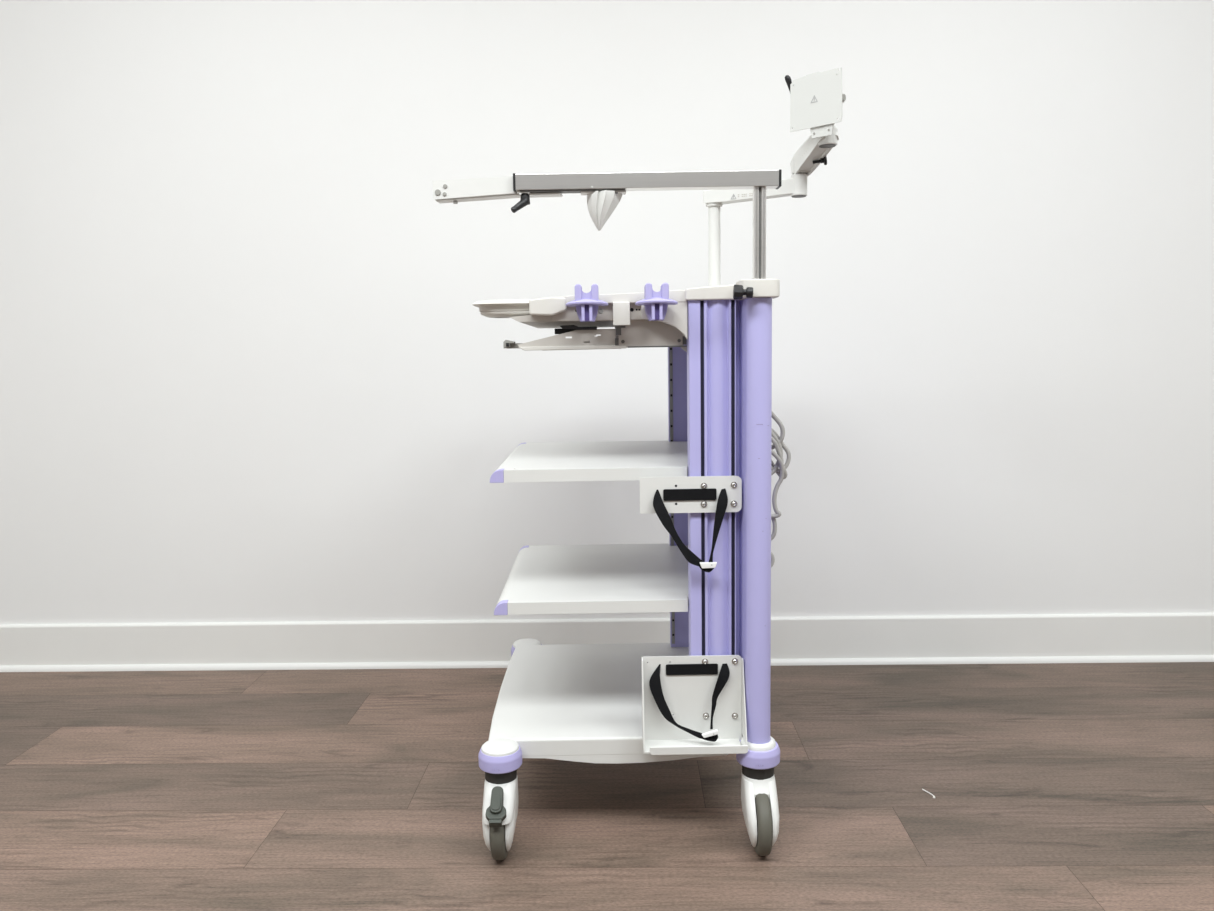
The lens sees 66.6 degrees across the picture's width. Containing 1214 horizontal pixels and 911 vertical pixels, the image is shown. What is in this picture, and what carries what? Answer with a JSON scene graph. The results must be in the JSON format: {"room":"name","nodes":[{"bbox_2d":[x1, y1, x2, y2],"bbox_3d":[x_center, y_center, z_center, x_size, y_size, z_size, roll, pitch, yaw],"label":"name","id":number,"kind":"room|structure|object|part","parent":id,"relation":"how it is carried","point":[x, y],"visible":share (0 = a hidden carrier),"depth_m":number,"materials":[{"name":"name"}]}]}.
{"room":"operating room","nodes":[
{"label":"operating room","id":0,"kind":"room"},
{"bbox_2d":[0,0,1213,623],"bbox_3d":[0.052,-0.745,2.778,7.000,2.900,0.100,-1,6,1],"label":"wall","id":1,"kind":"structure","parent":0,"point":[250,371],"depth_m":2.76,"materials":[{"name":"white paint"}]},
{"bbox_2d":[0,613,1213,665],"bbox_3d":[0.072,0.580,2.872,6.800,0.146,0.013,-1,6,1],"label":"baseboard","id":2,"kind":"structure","parent":1,"relation":"attached to","point":[1138,634],"depth_m":2.87,"materials":[{"name":"paint"}]},
{"bbox_2d":[0,655,1213,671],"bbox_3d":[0.073,0.646,2.866,6.800,0.017,0.013,-1,6,1],"label":"trim","id":3,"kind":"structure","parent":1,"relation":"attached to","point":[1167,658],"depth_m":2.87,"materials":[{"name":"paint"}]},
{"bbox_2d":[0,662,1213,910],"bbox_3d":[0.012,1.016,-0.088,6.800,0.050,5.995,-1,6,1],"label":"floor","id":4,"kind":"structure","parent":0,"point":[1054,786],"depth_m":2.02,"materials":[{"name":"wood"}]},
{"bbox_2d":[432,67,845,860],"bbox_3d":[0.086,-0.012,2.058,0.806,1.506,0.892,-1,6,0],"label":"equipment cart","id":5,"kind":"object","parent":4,"relation":"on","point":[704,692],"visible":1,"depth_m":1.80,"materials":[{"name":"white metal"}]},
{"bbox_3d":[-0.201,-0.492,1.706,0.236,0.039,0.037,0,7,6],"label":"extension arm","id":6,"kind":"part","parent":5,"relation":"part of"},
{"bbox_2d":[472,299,529,317],"bbox_3d":[-0.197,-0.293,1.856,0.134,0.034,0.163,-1,6,0],"label":"tray","id":7,"kind":"object","parent":5,"relation":"on","point":[511,308],"depth_m":1.79,"materials":[{"name":"beige plastic"}]},
{"bbox_3d":[-0.157,-0.461,1.685,0.039,0.038,0.019,-7,9,-43],"label":"clamp lever","id":8,"kind":"part","parent":5,"relation":"part of","materials":[{"name":"black plastic"}]},
{"bbox_3d":[-0.063,-0.294,2.034,0.254,0.014,0.530,-1,6,0],"label":"underside panel","id":9,"kind":"part","parent":5,"relation":"part of","materials":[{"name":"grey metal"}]},
{"bbox_3d":[-0.080,-0.256,2.038,0.190,0.033,0.506,-1,6,0],"label":"keyboard drawer","id":10,"kind":"part","parent":5,"relation":"part of","materials":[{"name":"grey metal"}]},
{"bbox_2d":[497,440,687,481],"bbox_3d":[0.007,0.007,2.068,0.474,0.024,0.540,-1,6,0],"label":"shelf","id":11,"kind":"object","parent":5,"relation":"attached to","point":[605,460],"depth_m":1.91,"materials":[{"name":"white metal"}]},
{"bbox_2d":[497,543,688,614],"bbox_3d":[0.012,0.270,2.098,0.474,0.024,0.540,-1,6,0],"label":"shelf","id":12,"kind":"object","parent":5,"relation":"attached to","point":[603,578],"depth_m":2.00,"materials":[{"name":"white metal"}]},
{"bbox_3d":[-0.019,-0.276,1.772,0.172,0.033,0.016,-1,6,0],"label":"rail","id":13,"kind":"part","parent":5,"relation":"part of","materials":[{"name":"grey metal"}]},
{"bbox_2d":[529,290,687,339],"bbox_3d":[0.002,-0.297,2.034,0.300,0.094,0.574,-1,6,0],"label":"countertop","id":14,"kind":"structure","parent":5,"relation":"on","point":[676,316],"depth_m":1.75,"materials":[{"name":"beige plastic"}]},
{"bbox_3d":[0.234,-0.445,2.013,0.051,0.201,0.051,-1,6,0],"label":"monitor arm","id":15,"kind":"part","parent":5,"relation":"part of"},
{"bbox_3d":[0.246,-0.296,1.668,0.037,0.027,0.028,-1,6,0],"label":"clamp knob","id":16,"kind":"part","parent":5,"relation":"part of","materials":[{"name":"black plastic"}]},
{"bbox_3d":[0.281,-0.407,1.702,0.023,0.168,0.022,-1,6,0],"label":"steel post","id":17,"kind":"part","parent":5,"relation":"part of","materials":[{"name":"silver metal"}]},
{"bbox_2d":[771,412,790,566],"bbox_3d":[0.342,0.084,2.020,0.108,0.384,0.075,-7,9,-42],"label":"power cord","id":18,"kind":"object","parent":5,"relation":"hanging from","point":[779,467],"visible":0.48,"depth_m":2.01,"materials":[{"name":"grey plastic"}]},
{"bbox_3d":[0.388,-0.716,1.809,0.078,0.059,0.025,2,7,22],"label":"tilt lever","id":19,"kind":"part","parent":5,"relation":"part of","materials":[{"name":"black plastic"}]},
{"bbox_3d":[0.415,-0.611,1.860,0.040,0.079,0.152,-3,7,-15],"label":"spring arm","id":20,"kind":"part","parent":5,"relation":"part of"},
{"bbox_3d":[0.403,-0.673,1.775,0.112,0.120,0.006,5,9,42],"label":"screen plate","id":21,"kind":"part","parent":5,"relation":"part of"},
{"bbox_3d":[0.429,-0.593,1.856,0.028,0.019,0.021,-1,6,0],"label":"tension knob","id":22,"kind":"part","parent":5,"relation":"part of","materials":[{"name":"black plastic"}]}
]}

